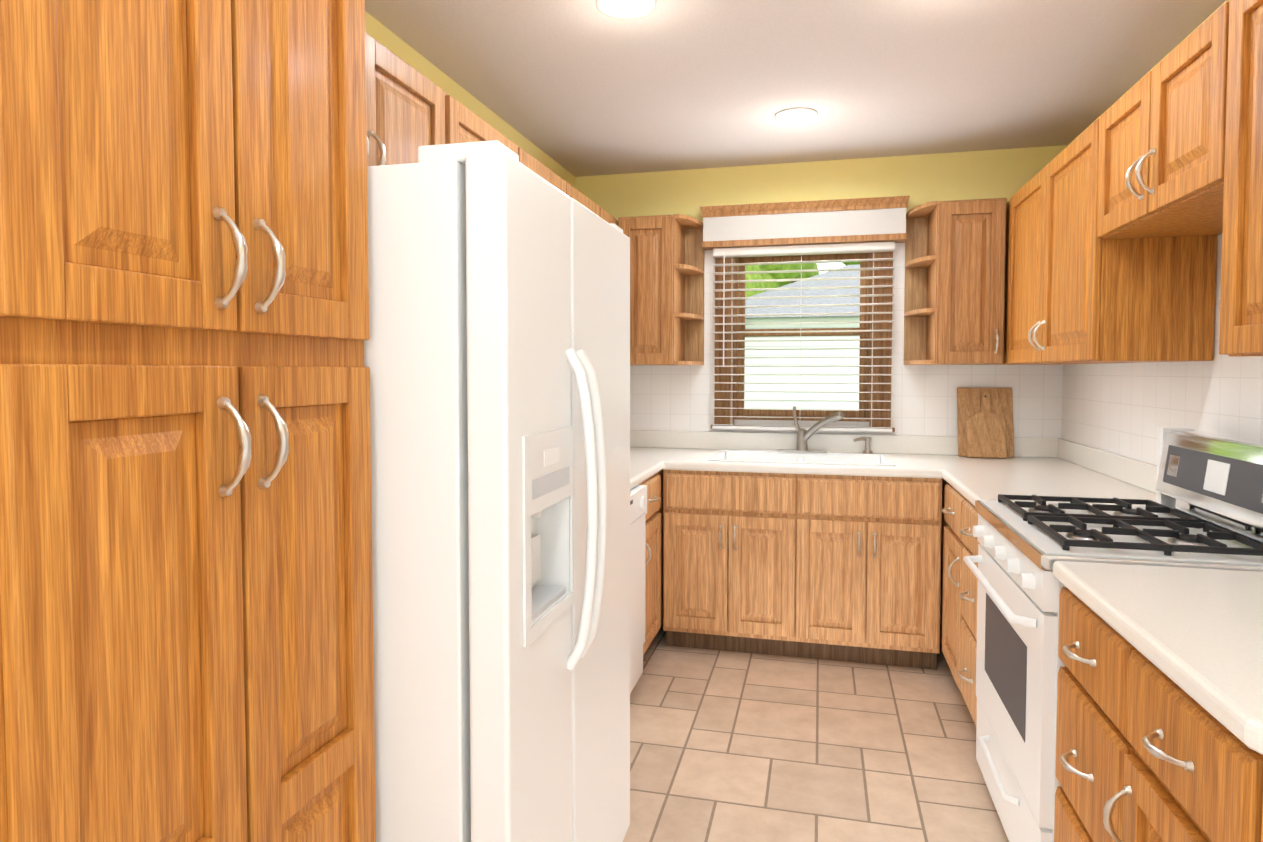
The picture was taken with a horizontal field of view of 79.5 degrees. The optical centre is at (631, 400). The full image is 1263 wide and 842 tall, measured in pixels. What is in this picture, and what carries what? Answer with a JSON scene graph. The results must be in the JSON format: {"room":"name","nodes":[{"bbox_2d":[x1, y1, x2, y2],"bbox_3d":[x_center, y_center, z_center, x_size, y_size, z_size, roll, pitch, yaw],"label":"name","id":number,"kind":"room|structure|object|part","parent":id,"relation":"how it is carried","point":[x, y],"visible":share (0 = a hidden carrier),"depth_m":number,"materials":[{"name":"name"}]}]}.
{"room":"kitchen","nodes":[
{"label":"kitchen","id":0,"kind":"room"},
{"bbox_2d":[365,11,574,187],"bbox_3d":[-1.015,0.055,1.774,0.120,2.432,5.540,1,2,14],"label":"wall","id":1,"kind":"structure","parent":0,"point":[379,32],"depth_m":2.87,"materials":[{"name":"paint"}]},
{"bbox_2d":[365,32,456,165],"bbox_3d":[-0.775,-0.662,1.771,0.328,0.395,0.831,1,2,14],"label":"upper cabinet","id":2,"kind":"object","parent":1,"relation":"attached to","point":[410,110],"depth_m":1.90,"materials":[{"name":"brown wood"}]},
{"bbox_2d":[453,98,532,170],"bbox_3d":[-0.604,-0.506,2.467,0.328,0.760,0.582,1,2,14],"label":"upper cabinet","id":3,"kind":"object","parent":1,"relation":"attached to","point":[470,127],"depth_m":2.32,"materials":[{"name":"brown wood"}]},
{"bbox_2d":[533,157,608,222],"bbox_3d":[-0.428,-0.534,3.172,0.328,0.760,1.127,1,2,14],"label":"upper cabinet","id":4,"kind":"object","parent":1,"relation":"attached to","point":[538,167],"depth_m":3.13,"materials":[{"name":"brown wood"}]},
{"bbox_2d":[609,214,617,225],"bbox_3d":[-0.281,-0.556,3.765,0.328,0.760,0.347,1,2,14],"label":"upper cabinet","id":5,"kind":"object","parent":1,"relation":"attached to","point":[611,219],"depth_m":3.82,"materials":[{"name":"brown wood"}]},
{"bbox_2d":[365,0,1225,176],"bbox_3d":[0.259,-1.208,1.408,2.744,0.120,5.540,1,2,14],"label":"ceiling","id":6,"kind":"structure","parent":0,"point":[577,88],"depth_m":2.77,"materials":[{"name":"paint"}]},
{"bbox_2d":[596,0,655,18],"bbox_3d":[-0.016,-1.178,2.261,0.180,0.004,0.180,1,2,14],"label":"recessed light","id":7,"kind":"object","parent":6,"relation":"in","point":[625,9],"visible":1,"depth_m":2.28,"materials":[{"name":"white"}]},
{"bbox_2d":[775,107,817,122],"bbox_3d":[0.702,-1.216,3.241,0.180,0.004,0.180,1,2,14],"label":"recessed light","id":8,"kind":"object","parent":6,"relation":"in","point":[797,114],"visible":1,"depth_m":3.23,"materials":[{"name":"white"}]},
{"bbox_2d":[623,623,1008,841],"bbox_3d":[0.259,1.342,1.507,2.744,0.120,5.540,1,2,14],"label":"floor","id":9,"kind":"structure","parent":0,"point":[728,746],"depth_m":2.66,"materials":[{"name":"tile"}]},
{"bbox_2d":[0,0,375,841],"bbox_3d":[-0.786,0.234,1.057,0.667,2.130,0.607,1,2,14],"label":"pantry cabinet","id":10,"kind":"object","parent":9,"relation":"on","point":[186,614],"visible":1,"depth_m":0.90,"materials":[{"name":"brown wood"}]},
{"bbox_2d":[364,140,629,841],"bbox_3d":[-0.488,0.417,1.737,0.920,1.712,0.824,1,2,14],"label":"refrigerator","id":11,"kind":"object","parent":9,"relation":"on","point":[497,353],"visible":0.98,"depth_m":1.28,"materials":[{"name":"white metal"}]},
{"bbox_3d":[-0.196,0.387,1.410,0.072,1.587,0.333,1,2,14],"label":"freezer door","id":12,"kind":"part","parent":11,"relation":"part of","materials":[{"name":"white metal"}]},
{"bbox_2d":[630,485,646,692],"bbox_3d":[-0.296,0.792,2.939,0.626,0.868,0.594,1,2,14],"label":"dishwasher","id":13,"kind":"object","parent":9,"relation":"on","point":[638,503],"visible":0.19,"depth_m":3.02,"materials":[{"name":"white metal"}]},
{"bbox_2d":[638,470,662,654],"bbox_3d":[-0.217,0.771,3.453,0.628,0.872,0.430,1,2,14],"label":"base cabinet","id":14,"kind":"object","parent":9,"relation":"on","point":[654,567],"visible":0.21,"depth_m":3.33,"materials":[{"name":"brown wood"}]},
{"bbox_2d":[630,438,665,488],"bbox_3d":[-0.337,0.286,2.901,0.649,0.135,1.500,1,2,14],"label":"countertop","id":15,"kind":"structure","parent":14,"relation":"on","point":[645,461],"depth_m":3.69,"materials":[{"name":"laminate"}]},
{"bbox_2d":[630,430,1085,477],"bbox_3d":[0.815,0.330,3.709,2.498,0.285,0.679,1,2,14],"label":"countertop","id":16,"kind":"structure","parent":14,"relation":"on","point":[752,452],"depth_m":3.87,"materials":[{"name":"laminate"}]},
{"bbox_2d":[708,449,895,465],"bbox_3d":[0.830,0.373,3.737,0.844,0.196,0.507,1,2,14],"label":"sink basin","id":17,"kind":"object","parent":16,"relation":"in","point":[723,455],"depth_m":3.86,"materials":[{"name":"white ceramic"}]},
{"bbox_2d":[777,406,843,452],"bbox_3d":[0.904,0.152,3.851,0.330,0.236,0.188,1,2,14],"label":"faucet","id":18,"kind":"object","parent":16,"relation":"on","point":[803,435],"visible":1,"depth_m":3.90,"materials":[{"name":"grey metal"}]},
{"bbox_2d":[853,437,872,453],"bbox_3d":[1.180,0.229,3.868,0.100,0.082,0.062,1,2,14],"label":"soap dispenser","id":19,"kind":"object","parent":16,"relation":"on","point":[867,450],"visible":1,"depth_m":3.85,"materials":[{"name":"grey metal"}]},
{"bbox_2d":[957,388,1013,457],"bbox_3d":[1.750,0.108,3.760,0.254,0.339,0.089,1,2,14],"label":"cutting board","id":20,"kind":"object","parent":16,"relation":"on","point":[968,402],"visible":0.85,"depth_m":3.76,"materials":[{"name":"brown wood"}]},
{"bbox_2d":[966,392,1006,457],"bbox_3d":[1.734,0.119,3.717,0.176,0.321,0.089,1,2,14],"label":"paddle cutting board","id":21,"kind":"object","parent":16,"relation":"on","point":[986,431],"visible":0.96,"depth_m":3.70,"materials":[{"name":"brown wood"}]},
{"bbox_2d":[663,470,941,669],"bbox_3d":[0.817,0.760,3.731,1.236,0.872,0.667,1,2,14],"label":"base cabinet","id":22,"kind":"object","parent":9,"relation":"on","point":[837,568],"visible":1,"depth_m":3.45,"materials":[{"name":"brown wood"}]},
{"bbox_2d":[938,446,1156,505],"bbox_3d":[1.543,0.291,2.781,0.638,0.135,0.825,1,2,14],"label":"countertop","id":23,"kind":"structure","parent":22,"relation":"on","point":[1032,466],"depth_m":3.02,"materials":[{"name":"laminate"}]},
{"bbox_2d":[940,479,955,672],"bbox_3d":[1.600,0.788,3.007,0.626,0.872,0.415,1,2,14],"label":"base cabinet","id":24,"kind":"object","parent":9,"relation":"on","point":[948,492],"depth_m":3.21,"materials":[{"name":"brown wood"}]},
{"bbox_2d":[952,490,979,724],"bbox_3d":[1.507,0.802,2.633,0.626,0.872,0.481,1,2,14],"label":"base cabinet","id":25,"kind":"object","parent":9,"relation":"on","point":[958,605],"depth_m":2.79,"materials":[{"name":"brown wood"}]},
{"bbox_2d":[1054,587,1113,841],"bbox_3d":[1.209,0.849,1.433,0.626,0.872,0.462,1,2,14],"label":"base cabinet","id":26,"kind":"object","parent":9,"relation":"on","point":[1086,641],"depth_m":1.54,"materials":[{"name":"brown wood"}]},
{"bbox_2d":[963,428,1262,841],"bbox_3d":[1.290,0.678,2.039,0.644,1.166,0.756,1,2,14],"label":"gas range","id":27,"kind":"object","parent":9,"relation":"on","point":[1204,510],"visible":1,"depth_m":1.94,"materials":[{"name":"white metal"}]},
{"bbox_2d":[1110,630,1262,841],"bbox_3d":[1.112,0.864,1.044,0.626,0.872,0.464,1,2,14],"label":"base cabinet","id":28,"kind":"object","parent":9,"relation":"on","point":[1147,750],"depth_m":1.15,"materials":[{"name":"brown wood"}]},
{"bbox_2d":[1053,561,1262,754],"bbox_3d":[1.097,0.360,0.989,0.639,0.135,1.340,1,2,14],"label":"countertop","id":29,"kind":"structure","parent":28,"relation":"on","point":[1196,634],"depth_m":1.29,"materials":[{"name":"laminate"}]},
{"bbox_2d":[575,145,1067,457],"bbox_3d":[0.912,-0.034,4.085,2.504,2.432,0.120,1,2,14],"label":"wall","id":30,"kind":"structure","parent":0,"point":[681,397],"depth_m":3.92,"materials":[{"name":"tile"}]},
{"bbox_2d":[618,214,704,364],"bbox_3d":[0.157,-0.565,3.999,0.402,0.760,0.367,1,2,14],"label":"upper cabinet","id":31,"kind":"object","parent":30,"relation":"attached to","point":[667,254],"visible":0.79,"depth_m":3.88,"materials":[{"name":"brown wood"}]},
{"bbox_2d":[711,252,894,431],"bbox_3d":[0.907,-0.323,4.061,0.950,0.961,0.139,1,2,14],"label":"window","id":32,"kind":"structure","parent":30,"relation":"in","point":[762,414],"depth_m":4.05,"materials":[{"name":"brown wood"}]},
{"bbox_2d":[712,242,894,431],"bbox_3d":[0.882,-0.323,3.961,0.916,0.958,0.062,1,2,14],"label":"window blinds","id":33,"kind":"object","parent":32,"relation":"attached to","point":[843,248],"visible":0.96,"depth_m":3.95,"materials":[{"name":"white plastic"}]},
{"bbox_2d":[700,196,909,249],"bbox_3d":[0.879,-0.909,3.927,1.039,0.208,0.131,1,2,14],"label":"window valance","id":34,"kind":"object","parent":30,"relation":"attached to","point":[863,220],"visible":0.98,"depth_m":3.88,"materials":[{"name":"fabric"}]},
{"bbox_2d":[903,198,1006,364],"bbox_3d":[1.547,-0.552,3.654,0.406,0.760,0.367,1,2,14],"label":"upper cabinet","id":35,"kind":"object","parent":30,"relation":"attached to","point":[954,290],"visible":0.98,"depth_m":3.52,"materials":[{"name":"brown wood"}]},
{"bbox_2d":[1061,0,1262,464],"bbox_3d":[1.532,0.080,1.141,0.120,2.432,5.540,1,2,14],"label":"wall","id":36,"kind":"structure","parent":0,"point":[1126,409],"depth_m":2.67,"materials":[{"name":"tile"}]},
{"bbox_2d":[1003,122,1210,364],"bbox_3d":[1.731,-0.521,2.859,0.327,0.760,1.127,1,2,14],"label":"upper cabinet","id":37,"kind":"object","parent":36,"relation":"attached to","point":[1070,299],"depth_m":2.47,"materials":[{"name":"brown wood"}]},
{"bbox_2d":[1091,5,1222,243],"bbox_3d":[1.503,-0.673,1.934,0.327,0.385,0.760,1,2,14],"label":"upper cabinet","id":38,"kind":"object","parent":36,"relation":"attached to","point":[1129,206],"depth_m":1.93,"materials":[{"name":"brown wood"}]},
{"bbox_2d":[1207,0,1262,360],"bbox_3d":[1.311,-0.456,1.169,0.327,0.760,0.827,1,2,14],"label":"upper cabinet","id":39,"kind":"object","parent":36,"relation":"attached to","point":[1237,200],"depth_m":1.55,"materials":[{"name":"brown wood"}]},
{"label":"outside","id":40,"kind":"structure","parent":0,"visible":0},
{"bbox_3d":[6.978,0.736,33.738,80.000,0.200,59.500,1,2,14],"label":"ground","id":41,"kind":"structure","parent":40,"visible":0},
{"bbox_2d":[744,265,859,410],"bbox_3d":[6.701,-0.683,14.933,10.100,4.090,8.600,1,2,14],"label":"house","id":42,"kind":"structure","parent":41,"relation":"on","point":[765,378],"depth_m":11.88,"materials":[{"name":"grey"}]},
{"bbox_2d":[746,262,859,296],"bbox_3d":[4.843,-5.753,24.363,11.075,13.494,6.953,1,2,14],"label":"tree","id":43,"kind":"object","parent":41,"relation":"on","point":[764,267],"depth_m":22.15,"materials":[{"name":"green plant"}]}
]}

